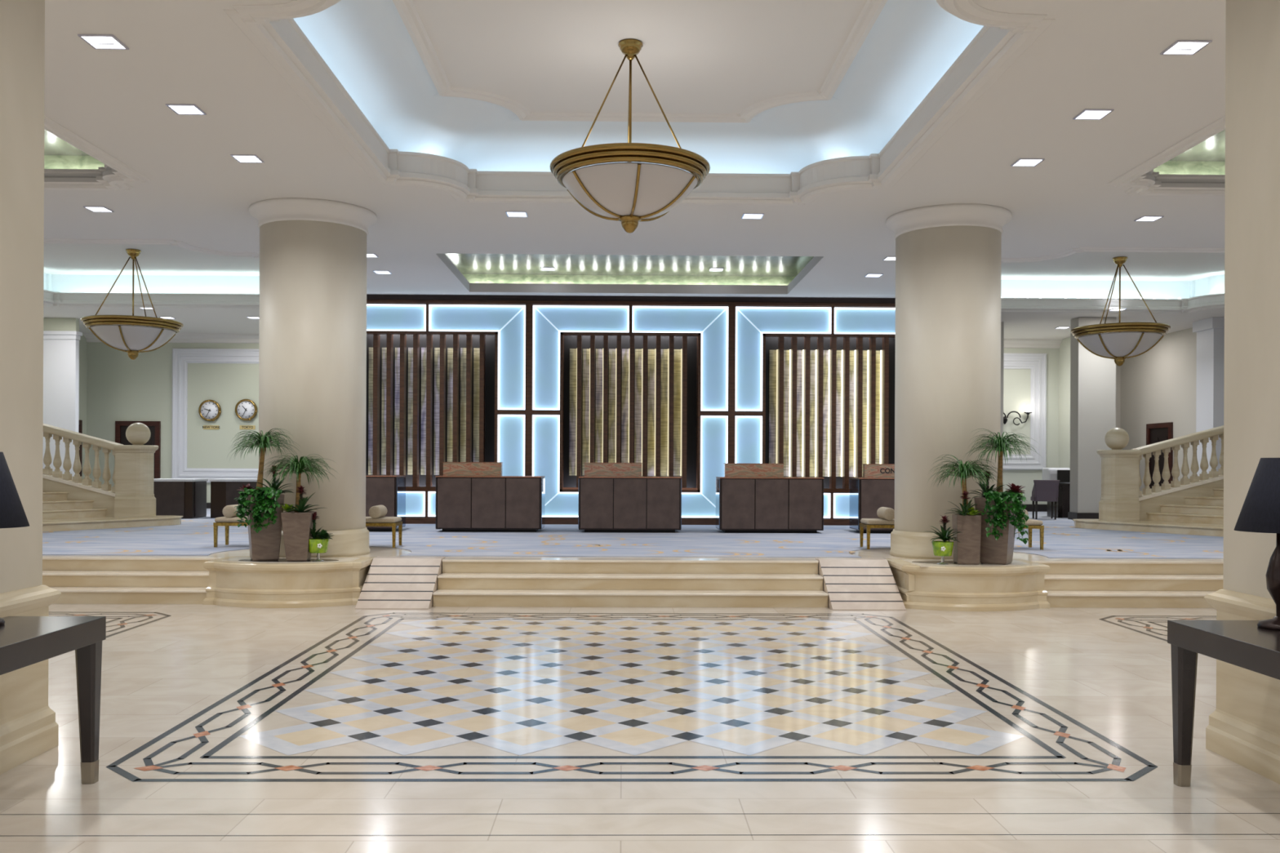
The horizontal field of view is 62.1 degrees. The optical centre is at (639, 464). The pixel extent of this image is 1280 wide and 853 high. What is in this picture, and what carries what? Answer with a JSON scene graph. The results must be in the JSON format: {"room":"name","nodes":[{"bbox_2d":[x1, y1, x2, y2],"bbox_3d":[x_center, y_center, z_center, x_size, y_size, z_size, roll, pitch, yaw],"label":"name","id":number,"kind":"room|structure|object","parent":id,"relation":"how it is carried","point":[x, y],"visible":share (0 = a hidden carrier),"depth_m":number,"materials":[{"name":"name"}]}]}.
{"room":"hotel lobby","nodes":[
{"label":"hotel lobby","id":0,"kind":"room"},
{"bbox_2d":[44,128,104,168],"bbox_3d":[-8.709,-3.559,9.327,6.220,0.400,7.100,0,0,-1],"label":"ceiling","id":1,"kind":"structure","parent":0,"point":[59,153],"depth_m":12.90,"materials":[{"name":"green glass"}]},
{"bbox_2d":[44,115,151,191],"bbox_3d":[-8.710,-3.407,9.327,6.220,0.225,7.100,0,0,-1],"label":"trim","id":2,"kind":"structure","parent":1,"relation":"attached to","point":[54,179],"depth_m":12.39,"materials":[{"name":"white paint"}]},
{"bbox_2d":[78,333,87,482],"bbox_3d":[-14.286,-1.120,23.567,0.200,4.488,7.600,0,0,-1],"label":"wall","id":3,"kind":"structure","parent":0,"point":[82,343],"depth_m":27.19,"materials":[{"name":"grey paint"}]},
{"bbox_2d":[78,419,82,476],"bbox_3d":[-14.209,0.007,26.469,0.060,2.259,1.100,0,0,-1],"label":"door","id":4,"kind":"structure","parent":3,"relation":"in","point":[80,422],"depth_m":26.97,"materials":[{"name":"brown wood"}]},
{"bbox_2d":[43,243,259,293],"bbox_3d":[-9.651,-3.704,19.143,7.700,0.680,7.200,0,0,-1],"label":"ceiling","id":5,"kind":"structure","parent":0,"point":[68,268],"depth_m":22.24,"materials":[{"name":"white paint"}]},
{"bbox_2d":[80,248,183,359],"bbox_3d":[-9.561,-3.006,20.045,1.750,2.074,1.750,0,0,17],"label":"pendant lamp","id":6,"kind":"object","parent":5,"relation":"hanging from","point":[116,331],"visible":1,"depth_m":19.62,"materials":[{"name":"gold metal"}]},
{"bbox_2d":[43,239,259,308],"bbox_3d":[-9.652,-3.446,19.143,7.700,0.295,7.200,0,0,-1],"label":"trim","id":7,"kind":"structure","parent":5,"relation":"attached to","point":[64,300],"depth_m":22.34,"materials":[{"name":"white paint"}]},
{"bbox_2d":[86,342,258,502],"bbox_3d":[-10.501,-1.103,27.530,8.300,4.488,0.200,0,0,-1],"label":"wall","id":8,"kind":"structure","parent":0,"point":[120,388],"depth_m":27.41,"materials":[{"name":"grey paint"}]},
{"bbox_2d":[115,421,160,478],"bbox_3d":[-12.932,0.015,27.360,1.135,2.253,0.060,0,0,-1],"label":"door","id":9,"kind":"structure","parent":8,"relation":"in","point":[121,427],"depth_m":27.34,"materials":[{"name":"brown wood"}]},
{"bbox_2d":[198,400,221,421],"bbox_3d":[-11.070,-1.385,27.363,0.580,0.565,0.115,0,0,-1],"label":"wall clock","id":10,"kind":"object","parent":8,"relation":"attached to","point":[208,410],"visible":1,"depth_m":27.35,"materials":[{"name":"gold metal"}]},
{"bbox_2d":[171,348,258,482],"bbox_3d":[-9.547,-1.246,27.409,4.998,3.450,0.075,0,0,-1],"label":"wall frame","id":11,"kind":"object","parent":8,"relation":"attached to","point":[181,357],"visible":0.34,"depth_m":27.37,"materials":[{"name":"white"}]},
{"bbox_2d":[235,399,257,421],"bbox_3d":[-10.140,-1.402,27.379,0.580,0.565,0.115,0,0,-1],"label":"wall clock","id":12,"kind":"object","parent":8,"relation":"attached to","point":[245,409],"visible":1,"depth_m":27.36,"materials":[{"name":"gold metal"}]},
{"bbox_2d":[83,333,1062,348],"bbox_3d":[-1.639,-3.197,27.466,25.200,0.220,0.220,0,0,-1],"label":"trim","id":13,"kind":"structure","parent":8,"relation":"attached to","point":[90,337],"depth_m":27.37,"materials":[{"name":"white paint"}]},
{"bbox_2d":[445,253,813,285],"bbox_3d":[-0.181,-3.501,18.616,6.568,0.360,4.166,0,0,-1],"label":"ceiling","id":14,"kind":"structure","parent":0,"point":[475,268],"depth_m":20.02,"materials":[{"name":"green glass"}]},
{"bbox_2d":[434,253,825,294],"bbox_3d":[-0.181,-3.386,18.616,6.568,0.170,4.166,0,0,-1],"label":"trim","id":15,"kind":"structure","parent":14,"relation":"attached to","point":[470,287],"depth_m":20.47,"materials":[{"name":"white paint"}]},
{"bbox_2d":[366,294,895,525],"bbox_3d":[-0.193,-1.055,21.075,12.110,4.485,0.450,0,0,-1],"label":"wall","id":16,"kind":"structure","parent":0,"point":[529,331],"depth_m":20.94,"materials":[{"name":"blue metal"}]},
{"bbox_2d":[365,333,494,488],"bbox_3d":[-4.183,-1.039,21.024,2.660,3.040,0.420,0,0,-1],"label":"decorative wall panel","id":17,"kind":"object","parent":16,"relation":"attached to","point":[430,399],"visible":0.73,"depth_m":21.12,"materials":[{"name":"black"}]},
{"bbox_2d":[562,334,697,489],"bbox_3d":[-0.193,-1.021,21.090,2.660,3.040,0.420,0,0,-1],"label":"decorative wall panel","id":18,"kind":"object","parent":16,"relation":"attached to","point":[632,399],"visible":0.8,"depth_m":21.19,"materials":[{"name":"black"}]},
{"bbox_2d":[764,336,895,490],"bbox_3d":[3.796,-1.003,21.155,2.660,3.040,0.420,0,0,-1],"label":"decorative wall panel","id":19,"kind":"object","parent":16,"relation":"attached to","point":[830,402],"visible":0.79,"depth_m":21.18,"materials":[{"name":"black"}]},
{"bbox_2d":[42,508,1223,574],"bbox_3d":[-0.363,1.442,21.577,32.000,0.513,16.040,0,0,-1],"label":"floor","id":20,"kind":"structure","parent":0,"point":[193,536],"depth_m":15.86,"materials":[{"name":"carpet"}]},
{"bbox_2d":[42,317,82,479],"bbox_3d":[-13.351,-1.115,24.448,0.882,4.485,0.270,0,0,-1],"label":"pillar","id":21,"kind":"structure","parent":20,"relation":"on","point":[61,336],"depth_m":24.38,"materials":[{"name":"white paint"}]},
{"bbox_2d":[42,422,182,532],"bbox_3d":[-10.842,0.027,18.904,4.250,2.415,3.359,0,0,-1],"label":"staircase","id":22,"kind":"structure","parent":20,"relation":"on","point":[68,504],"depth_m":19.96,"materials":[{"name":"stone"}]},
{"bbox_2d":[153,478,208,518],"bbox_3d":[-9.951,0.728,22.809,1.041,0.830,0.800,0,0,-1],"label":"base cabinet","id":23,"kind":"object","parent":20,"relation":"on","point":[186,498],"visible":0.75,"depth_m":22.43,"materials":[{"name":"brown wood"}]},
{"bbox_2d":[208,478,257,518],"bbox_3d":[-8.067,0.737,23.040,2.226,0.830,0.800,0,0,-1],"label":"base cabinet","id":24,"kind":"object","parent":20,"relation":"on","point":[224,491],"visible":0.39,"depth_m":22.65,"materials":[{"name":"brown wood"}]},
{"bbox_2d":[213,515,402,547],"bbox_3d":[-4.705,0.959,15.124,2.548,0.415,0.480,0,0,-1],"label":"bench","id":25,"kind":"object","parent":20,"relation":"on","point":[393,522],"visible":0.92,"depth_m":14.91,"materials":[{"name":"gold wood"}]},
{"bbox_2d":[222,504,243,517],"bbox_3d":[-5.773,0.663,15.107,0.176,0.176,0.446,0,0,-1],"label":"bolster","id":26,"kind":"object","parent":25,"relation":"on","point":[228,511],"visible":0.66,"depth_m":14.89,"materials":[{"name":"beige fabric"}]},
{"bbox_2d":[368,505,386,518],"bbox_3d":[-3.723,0.672,15.101,0.176,0.176,0.446,0,0,-1],"label":"bolster","id":27,"kind":"object","parent":25,"relation":"on","point":[378,511],"visible":1,"depth_m":14.89,"materials":[{"name":"beige fabric"}]},
{"bbox_2d":[248,197,377,557],"bbox_3d":[-4.313,-1.069,14.031,1.620,4.500,1.620,0,0,-1],"label":"column","id":28,"kind":"structure","parent":20,"relation":"on","point":[313,334],"depth_m":13.46,"materials":[{"name":"stone"}]},
{"bbox_2d":[365,475,405,531],"bbox_3d":[-5.253,0.679,18.705,2.097,0.970,0.791,0,0,-1],"label":"reception desk","id":29,"kind":"object","parent":20,"relation":"on","point":[388,491],"visible":0.23,"depth_m":18.33,"materials":[{"name":"black wood"}]},
{"bbox_2d":[435,462,545,532],"bbox_3d":[-2.624,0.570,18.749,1.837,1.213,0.791,0,0,-1],"label":"reception desk","id":30,"kind":"object","parent":20,"relation":"on","point":[471,496],"visible":1,"depth_m":18.36,"materials":[{"name":"black wood"}]},
{"bbox_2d":[577,462,681,533],"bbox_3d":[-0.179,0.581,18.789,1.791,1.213,0.791,0,0,-1],"label":"reception desk","id":31,"kind":"object","parent":20,"relation":"on","point":[614,497],"visible":1,"depth_m":18.40,"materials":[{"name":"black wood"}]},
{"bbox_2d":[715,463,824,533],"bbox_3d":[2.283,0.592,18.830,1.821,1.213,0.791,0,0,-1],"label":"reception desk","id":32,"kind":"object","parent":20,"relation":"on","point":[751,498],"visible":1,"depth_m":18.44,"materials":[{"name":"black wood"}]},
{"bbox_2d":[849,463,894,533],"bbox_3d":[4.816,0.603,18.872,2.036,1.213,0.791,0,0,-1],"label":"reception desk","id":33,"kind":"object","parent":20,"relation":"on","point":[875,490],"visible":0.4,"depth_m":18.48,"materials":[{"name":"black wood"}]},
{"bbox_2d":[885,203,1012,559],"bbox_3d":[4.096,-1.032,14.169,1.620,4.500,1.620,0,0,-1],"label":"column","id":34,"kind":"structure","parent":20,"relation":"on","point":[948,256],"depth_m":13.59,"materials":[{"name":"stone"}]},
{"bbox_2d":[859,518,1044,550],"bbox_3d":[4.464,1.001,15.276,2.528,0.415,0.480,0,0,-1],"label":"bench","id":35,"kind":"object","parent":20,"relation":"on","point":[868,523],"visible":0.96,"depth_m":15.06,"materials":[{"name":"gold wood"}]},
{"bbox_2d":[876,506,894,519],"bbox_3d":[3.526,0.705,15.220,0.176,0.176,0.446,0,0,-1],"label":"bolster","id":36,"kind":"object","parent":35,"relation":"on","point":[883,513],"visible":0.95,"depth_m":15.01,"materials":[{"name":"beige fabric"}]},
{"bbox_2d":[1031,480,1059,519],"bbox_3d":[9.088,0.789,23.875,0.553,0.880,0.598,0,0,11],"label":"chair","id":37,"kind":"object","parent":20,"relation":"on","point":[1042,490],"visible":1,"depth_m":23.63,"materials":[{"name":"grey fabric"}]},
{"bbox_2d":[1047,483,1070,517],"bbox_3d":[10.305,0.839,24.823,1.370,0.790,0.700,0,0,-1],"label":"writing desk","id":38,"kind":"object","parent":20,"relation":"on","point":[1063,504],"visible":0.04,"depth_m":24.67,"materials":[{"name":"brown wood"}]},
{"bbox_2d":[1042,467,1070,483],"bbox_3d":[9.781,0.262,24.875,0.560,0.360,0.520,0,0,-1],"label":"printer","id":39,"kind":"object","parent":38,"relation":"on","point":[1063,474],"visible":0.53,"depth_m":24.64,"materials":[{"name":"white plastic"}]},
{"bbox_2d":[1067,317,1115,519],"bbox_3d":[10.091,-1.007,23.680,0.894,4.480,0.480,0,0,-1],"label":"pillar","id":40,"kind":"structure","parent":20,"relation":"on","point":[1092,376],"depth_m":23.47,"materials":[{"name":"grey paint"}]},
{"bbox_2d":[1072,425,1223,537],"bbox_3d":[10.542,0.123,19.257,4.250,2.415,3.359,0,0,-1],"label":"staircase","id":41,"kind":"structure","parent":20,"relation":"on","point":[1193,505],"depth_m":20.29,"materials":[{"name":"stone"}]},
{"bbox_2d":[1192,317,1224,475],"bbox_3d":[12.833,-0.997,23.815,0.480,4.485,0.820,0,0,-1],"label":"pillar","id":42,"kind":"structure","parent":20,"relation":"on","point":[1210,388],"depth_m":23.61,"materials":[{"name":"white paint"}]},
{"bbox_2d":[43,0,1226,338],"bbox_3d":[-0.172,-3.301,11.298,32.000,0.001,36.600,0,0,-1],"label":"ceiling","id":43,"kind":"structure","parent":0,"point":[1095,54],"depth_m":11.98,"materials":[{"name":"white paint"}]},
{"bbox_2d":[83,206,114,212],"bbox_3d":[-7.055,-3.325,13.848,0.270,0.011,0.270,0,0,-1],"label":"recessed light","id":44,"kind":"object","parent":43,"relation":"in","point":[95,209],"visible":1,"depth_m":13.86,"materials":[{"name":"white plastic"}]},
{"bbox_2d":[77,34,128,49],"bbox_3d":[-4.206,-3.312,8.334,0.270,0.011,0.270,0,0,-1],"label":"recessed light","id":45,"kind":"object","parent":43,"relation":"in","point":[106,42],"visible":1,"depth_m":8.33,"materials":[{"name":"white"}]},
{"bbox_2d":[165,103,206,115],"bbox_3d":[-4.235,-3.313,9.916,0.270,0.011,0.270,0,0,-1],"label":"recessed light","id":46,"kind":"object","parent":43,"relation":"in","point":[179,108],"visible":1,"depth_m":9.91,"materials":[{"name":"white plastic"}]},
{"bbox_2d":[230,154,264,162],"bbox_3d":[-4.254,-3.313,11.515,0.270,0.011,0.270,0,0,-1],"label":"recessed light","id":47,"kind":"object","parent":43,"relation":"in","point":[239,157],"visible":1,"depth_m":11.49,"materials":[{"name":"white"}]},
{"bbox_2d":[505,211,528,217],"bbox_3d":[-1.625,-3.301,14.021,0.270,0.011,0.270,0,0,-1],"label":"recessed light","id":48,"kind":"object","parent":43,"relation":"in","point":[509,214],"visible":1,"depth_m":14.03,"materials":[{"name":"white"}]},
{"bbox_2d":[741,213,764,218],"bbox_3d":[1.489,-3.287,14.067,0.270,0.011,0.270,0,0,-1],"label":"recessed light","id":49,"kind":"object","parent":43,"relation":"in","point":[745,215],"visible":1,"depth_m":14.06,"materials":[{"name":"white plastic"}]},
{"bbox_2d":[1010,158,1044,166],"bbox_3d":[4.203,-3.275,11.525,0.270,0.011,0.270,0,0,-1],"label":"recessed light","id":50,"kind":"object","parent":43,"relation":"in","point":[1020,162],"visible":1,"depth_m":11.51,"materials":[{"name":"white plastic"}]},
{"bbox_2d":[1072,108,1114,119],"bbox_3d":[4.240,-3.275,9.942,0.270,0.011,0.270,0,0,-1],"label":"recessed light","id":51,"kind":"object","parent":43,"relation":"in","point":[1087,113],"visible":1,"depth_m":9.94,"materials":[{"name":"white plastic"}]},
{"bbox_2d":[1133,215,1164,221],"bbox_3d":[6.755,-3.263,14.108,0.270,0.011,0.270,0,0,-1],"label":"recessed light","id":52,"kind":"object","parent":43,"relation":"in","point":[1144,218],"visible":1,"depth_m":14.10,"materials":[{"name":"white"}]},
{"bbox_2d":[1160,40,1212,55],"bbox_3d":[4.287,-3.274,8.349,0.270,0.011,0.270,0,0,-1],"label":"recessed light","id":53,"kind":"object","parent":43,"relation":"in","point":[1188,47],"visible":1,"depth_m":8.34,"materials":[{"name":"white"}]},
{"bbox_2d":[293,0,984,173],"bbox_3d":[-0.022,-3.700,10.151,6.659,0.760,7.060,0,0,-1],"label":"ceiling","id":54,"kind":"structure","parent":0,"point":[744,86],"depth_m":10.97,"materials":[{"name":"white paint"}]},
{"bbox_2d":[549,38,710,233],"bbox_3d":[-0.095,-3.159,10.295,1.550,1.839,1.550,0,0,17],"label":"pendant lamp","id":55,"kind":"object","parent":54,"relation":"hanging from","point":[628,193],"visible":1,"depth_m":9.89,"materials":[{"name":"gold metal"}]},
{"bbox_2d":[223,0,1055,205],"bbox_3d":[-0.023,-3.438,10.151,6.659,0.365,7.060,0,0,-1],"label":"trim","id":56,"kind":"structure","parent":54,"relation":"attached to","point":[491,187],"depth_m":10.86,"materials":[{"name":"white paint"}]},
{"bbox_2d":[0,604,1279,852],"bbox_3d":[-0.062,1.699,3.300,32.000,0.002,20.600,0,0,-1],"label":"floor","id":57,"kind":"structure","parent":0,"point":[341,729],"depth_m":6.60,"materials":[{"name":"stone"}]},
{"bbox_2d":[0,0,61,774],"bbox_3d":[-4.308,-0.817,5.500,1.720,4.996,1.720,0,0,-1],"label":"column","id":58,"kind":"object","parent":57,"relation":"on","point":[28,727],"visible":1,"depth_m":6.07,"materials":[{"name":"stone"}]},
{"bbox_2d":[0,616,106,784],"bbox_3d":[-3.111,1.250,4.819,0.520,0.872,1.750,0,0,-1],"label":"console table","id":59,"kind":"object","parent":57,"relation":"on","point":[24,641],"visible":1,"depth_m":5.56,"materials":[{"name":"brown wood"}]},
{"bbox_2d":[0,452,29,626],"bbox_3d":[-3.312,0.375,5.356,0.410,0.876,0.410,0,0,-1],"label":"table lamp","id":60,"kind":"object","parent":59,"relation":"on","point":[12,514],"visible":1,"depth_m":5.33,"materials":[{"name":"black fabric"}]},
{"bbox_2d":[42,556,225,604],"bbox_3d":[-7.438,1.416,13.057,4.570,0.502,0.755,0,0,-1],"label":"marble steps","id":61,"kind":"structure","parent":57,"relation":"on","point":[79,580],"depth_m":13.04,"materials":[{"name":"beige stone"}]},
{"bbox_2d":[203,556,376,608],"bbox_3d":[-4.276,1.423,12.949,1.890,0.516,1.075,0,0,-1],"label":"plinth","id":62,"kind":"object","parent":57,"relation":"on","point":[233,581],"visible":0.94,"depth_m":12.54,"materials":[{"name":"stone"}]},
{"bbox_2d":[245,493,284,561],"bbox_3d":[-4.566,0.763,12.927,0.414,0.800,0.414,0,0,-25],"label":"planter","id":63,"kind":"object","parent":62,"relation":"on","point":[264,545],"visible":0.66,"depth_m":12.78,"materials":[{"name":"stone"}]},
{"bbox_2d":[234,487,281,533],"bbox_3d":[-4.545,0.557,12.694,0.553,0.573,0.305,0,0,-1],"label":"pothos","id":64,"kind":"object","parent":63,"relation":"in","point":[268,492],"visible":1,"depth_m":12.62,"materials":[{"name":"green plant"}]},
{"bbox_2d":[226,428,300,489],"bbox_3d":[-4.562,-0.023,12.941,0.859,0.836,0.877,0,0,-16],"label":"palm","id":65,"kind":"object","parent":63,"relation":"on","point":[265,441],"visible":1,"depth_m":12.89,"materials":[{"name":"green plant"}]},
{"bbox_2d":[249,465,293,494],"bbox_3d":[-4.450,0.201,12.848,0.570,0.384,0.548,0,0,-32],"label":"bromeliad","id":66,"kind":"object","parent":63,"relation":"on","point":[277,483],"visible":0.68,"depth_m":12.86,"materials":[{"name":"green plant"}]},
{"bbox_2d":[280,511,316,561],"bbox_3d":[-4.128,0.870,12.854,0.354,0.590,0.354,0,0,-7],"label":"planter","id":67,"kind":"object","parent":62,"relation":"on","point":[296,526],"visible":0.84,"depth_m":12.71,"materials":[{"name":"stone"}]},
{"bbox_2d":[258,453,337,512],"bbox_3d":[-4.105,0.237,12.923,0.925,0.736,0.935,0,0,34],"label":"palm","id":68,"kind":"object","parent":67,"relation":"in","point":[298,467],"visible":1,"depth_m":12.85,"materials":[{"name":"green plant"}]},
{"bbox_2d":[279,484,328,512],"bbox_3d":[-4.083,0.428,12.758,0.508,0.355,0.428,0,0,26],"label":"bromeliad","id":69,"kind":"object","parent":67,"relation":"on","point":[301,507],"visible":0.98,"depth_m":12.74,"materials":[{"name":"green plant"}]},
{"bbox_2d":[308,537,328,561],"bbox_3d":[-3.888,1.032,12.836,0.256,0.268,0.260,0,0,-1],"label":"planter pot","id":70,"kind":"object","parent":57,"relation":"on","point":[317,546],"visible":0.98,"depth_m":12.74,"materials":[{"name":"green ceramic"}]},
{"bbox_2d":[310,511,325,540],"bbox_3d":[-3.917,0.745,12.841,0.357,0.342,0.407,0,0,-16],"label":"bromeliad","id":71,"kind":"object","parent":70,"relation":"in","point":[314,516],"visible":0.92,"depth_m":12.82,"materials":[{"name":"green plant"}]},
{"bbox_2d":[355,556,444,609],"bbox_3d":[-2.895,1.429,12.932,0.852,0.515,1.155,0,0,-1],"label":"ramp","id":72,"kind":"object","parent":57,"relation":"on","point":[391,583],"visible":0.99,"depth_m":12.79,"materials":[{"name":"stone"}]},
{"bbox_2d":[432,557,828,607],"bbox_3d":[-0.113,1.448,13.088,4.700,0.502,0.935,0,0,-1],"label":"marble steps","id":73,"kind":"structure","parent":57,"relation":"on","point":[463,581],"depth_m":12.97,"materials":[{"name":"beige stone"}]},
{"bbox_2d":[815,557,906,610],"bbox_3d":[2.679,1.455,13.024,0.862,0.515,1.155,0,0,-1],"label":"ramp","id":74,"kind":"object","parent":57,"relation":"on","point":[851,584],"visible":0.99,"depth_m":12.88,"materials":[{"name":"stone"}]},
{"bbox_2d":[932,541,953,564],"bbox_3d":[3.647,1.066,12.800,0.256,0.268,0.260,0,0,-1],"label":"planter pot","id":75,"kind":"object","parent":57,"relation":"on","point":[942,548],"visible":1,"depth_m":12.71,"materials":[{"name":"green ceramic"}]},
{"bbox_2d":[923,515,962,543],"bbox_3d":[3.664,0.780,12.804,0.478,0.342,0.400,0,0,-1],"label":"bromeliad","id":76,"kind":"object","parent":75,"relation":"in","point":[944,535],"visible":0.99,"depth_m":12.79,"materials":[{"name":"green plant"}]},
{"bbox_2d":[951,514,981,564],"bbox_3d":[3.955,0.906,12.867,0.290,0.590,0.290,0,0,5],"label":"planter","id":77,"kind":"object","parent":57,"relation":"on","point":[968,552],"visible":0.89,"depth_m":12.73,"materials":[{"name":"stone"}]},
{"bbox_2d":[945,490,984,515],"bbox_3d":[3.864,0.479,12.767,0.441,0.325,0.458,0,0,-37],"label":"bromeliad","id":78,"kind":"object","parent":77,"relation":"on","point":[965,494],"visible":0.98,"depth_m":12.73,"materials":[{"name":"green plant"}]},
{"bbox_2d":[927,454,1004,505],"bbox_3d":[3.917,0.262,12.845,0.862,0.762,0.926,0,0,34],"label":"palm","id":79,"kind":"object","parent":77,"relation":"in","point":[965,469],"visible":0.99,"depth_m":12.81,"materials":[{"name":"green plant"}]},
{"bbox_2d":[885,558,1050,611],"bbox_3d":[4.004,1.460,13.010,1.790,0.516,1.225,0,0,-1],"label":"plinth","id":80,"kind":"object","parent":57,"relation":"on","point":[922,584],"visible":0.89,"depth_m":12.52,"materials":[{"name":"stone"}]},
{"bbox_2d":[973,497,1017,564],"bbox_3d":[4.339,0.803,12.933,0.429,0.800,0.429,0,0,32],"label":"planter","id":81,"kind":"object","parent":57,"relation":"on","point":[1000,551],"visible":0.7,"depth_m":12.80,"materials":[{"name":"stone"}]},
{"bbox_2d":[968,471,1004,498],"bbox_3d":[4.230,0.248,12.893,0.437,0.368,0.463,0,0,-21],"label":"bromeliad","id":82,"kind":"object","parent":81,"relation":"on","point":[987,490],"visible":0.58,"depth_m":12.90,"materials":[{"name":"green plant"}]},
{"bbox_2d":[963,428,1038,493],"bbox_3d":[4.405,0.000,12.983,0.882,0.868,0.882,0,0,-34],"label":"palm","id":83,"kind":"object","parent":81,"relation":"on","point":[999,445],"visible":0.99,"depth_m":12.94,"materials":[{"name":"green plant"}]},
{"bbox_2d":[981,490,1029,544],"bbox_3d":[4.335,0.629,12.668,0.560,0.638,0.330,0,0,-1],"label":"pothos","id":84,"kind":"object","parent":81,"relation":"in","point":[998,498],"visible":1,"depth_m":12.60,"materials":[{"name":"green plant"}]},
{"bbox_2d":[1023,559,1223,608],"bbox_3d":[7.051,1.481,13.226,4.450,0.502,0.895,0,0,-1],"label":"marble steps","id":85,"kind":"structure","parent":57,"relation":"on","point":[1120,584],"depth_m":13.12,"materials":[{"name":"beige stone"}]},
{"bbox_2d":[1167,620,1279,786],"bbox_3d":[3.119,1.278,4.867,0.520,0.872,1.750,0,0,-1],"label":"console table","id":86,"kind":"object","parent":57,"relation":"on","point":[1240,643],"visible":0.9,"depth_m":5.59,"materials":[{"name":"brown wood"}]},
{"bbox_2d":[1234,457,1279,631],"bbox_3d":[3.288,0.405,5.465,0.410,0.876,0.410,0,0,-1],"label":"table lamp","id":87,"kind":"object","parent":86,"relation":"on","point":[1260,513],"visible":1,"depth_m":5.42,"materials":[{"name":"black fabric"}]},
{"bbox_2d":[1204,0,1279,784],"bbox_3d":[4.292,-0.779,5.582,1.720,4.996,1.720,0,0,-1],"label":"column","id":88,"kind":"object","parent":57,"relation":"on","point":[1243,728],"visible":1,"depth_m":6.08,"materials":[{"name":"stone"}]},
{"bbox_2d":[1000,321,1004,487],"bbox_3d":[7.112,-1.024,24.471,2.420,4.488,0.300,0,0,-1],"label":"wall","id":89,"kind":"structure","parent":0,"point":[1002,322],"depth_m":24.34,"materials":[{"name":"grey paint"}]},
{"bbox_2d":[1003,347,1058,504],"bbox_3d":[9.446,-1.014,27.860,3.000,4.488,0.200,0,0,-1],"label":"wall","id":90,"kind":"structure","parent":0,"point":[1016,382],"depth_m":27.77,"materials":[{"name":"grey paint"}]},
{"bbox_2d":[1003,404,1031,425],"bbox_3d":[9.523,-1.284,27.651,1.320,0.531,0.300,0,0,-1],"label":"wall sconce","id":91,"kind":"object","parent":90,"relation":"attached to","point":[1028,412],"visible":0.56,"depth_m":27.59,"materials":[{"name":"black metal"}]},
{"bbox_2d":[1003,353,1046,470],"bbox_3d":[9.553,-1.377,27.724,2.105,3.039,0.075,0,0,-1],"label":"wall frame","id":92,"kind":"object","parent":90,"relation":"attached to","point":[1036,362],"visible":0.58,"depth_m":27.73,"materials":[{"name":"white paint"}]},
{"bbox_2d":[1021,504,1047,511],"bbox_3d":[9.598,1.137,27.747,2.680,0.188,0.030,0,0,-1],"label":"baseboard","id":93,"kind":"structure","parent":90,"relation":"attached to","point":[1041,508],"depth_m":27.75,"materials":[{"name":"black wood"}]},
{"bbox_2d":[1058,337,1070,468],"bbox_3d":[11.053,-1.006,27.476,0.200,4.488,2.580,0,0,-1],"label":"wall","id":94,"kind":"structure","parent":0,"point":[1064,347],"depth_m":27.41,"materials":[{"name":"grey paint"}]},
{"bbox_2d":[1000,251,1224,298],"bbox_3d":[9.148,-3.619,19.353,7.500,0.680,7.000,0,0,-1],"label":"ceiling","id":95,"kind":"structure","parent":0,"point":[1087,274],"depth_m":22.26,"materials":[{"name":"white paint"}]},
{"bbox_2d":[1000,247,1224,313],"bbox_3d":[9.147,-3.361,19.353,7.500,0.295,7.000,0,0,-1],"label":"trim","id":96,"kind":"structure","parent":95,"relation":"attached to","point":[1079,305],"depth_m":22.45,"materials":[{"name":"white paint"}]},
{"bbox_2d":[1070,256,1170,366],"bbox_3d":[9.191,-2.919,20.354,1.750,2.080,1.750,0,0,42],"label":"pendant lamp","id":97,"kind":"object","parent":95,"relation":"hanging from","point":[1118,345],"visible":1,"depth_m":19.94,"materials":[{"name":"gold metal"}]},
{"bbox_2d":[1115,364,1120,427],"bbox_3d":[12.629,-0.999,28.912,3.000,4.488,0.200,0,0,-1],"label":"wall","id":98,"kind":"structure","parent":0,"point":[1117,368],"depth_m":28.82,"materials":[{"name":"grey paint"}]},
{"bbox_2d":[1120,327,1196,491],"bbox_3d":[13.218,-0.997,23.521,0.200,4.488,10.600,0,0,-1],"label":"wall","id":99,"kind":"structure","parent":0,"point":[1158,384],"depth_m":26.54,"materials":[{"name":"grey paint"}]},
{"bbox_2d":[1146,422,1173,488],"bbox_3d":[13.031,0.113,26.673,0.060,2.291,1.219,0,0,-1],"label":"door","id":100,"kind":"structure","parent":99,"relation":"in","point":[1159,432],"depth_m":26.63,"materials":[{"name":"brown wood"}]},
{"bbox_2d":[1153,128,1225,174],"bbox_3d":[8.590,-3.481,9.513,6.300,0.400,6.900,0,0,-1],"label":"ceiling","id":101,"kind":"structure","parent":0,"point":[1207,157],"depth_m":12.92,"materials":[{"name":"green"}]},
{"bbox_2d":[1107,115,1225,195],"bbox_3d":[8.589,-3.329,9.513,6.300,0.225,6.900,0,0,-1],"label":"trim","id":102,"kind":"structure","parent":101,"relation":"attached to","point":[1166,184],"depth_m":12.49,"materials":[{"name":"white paint"}]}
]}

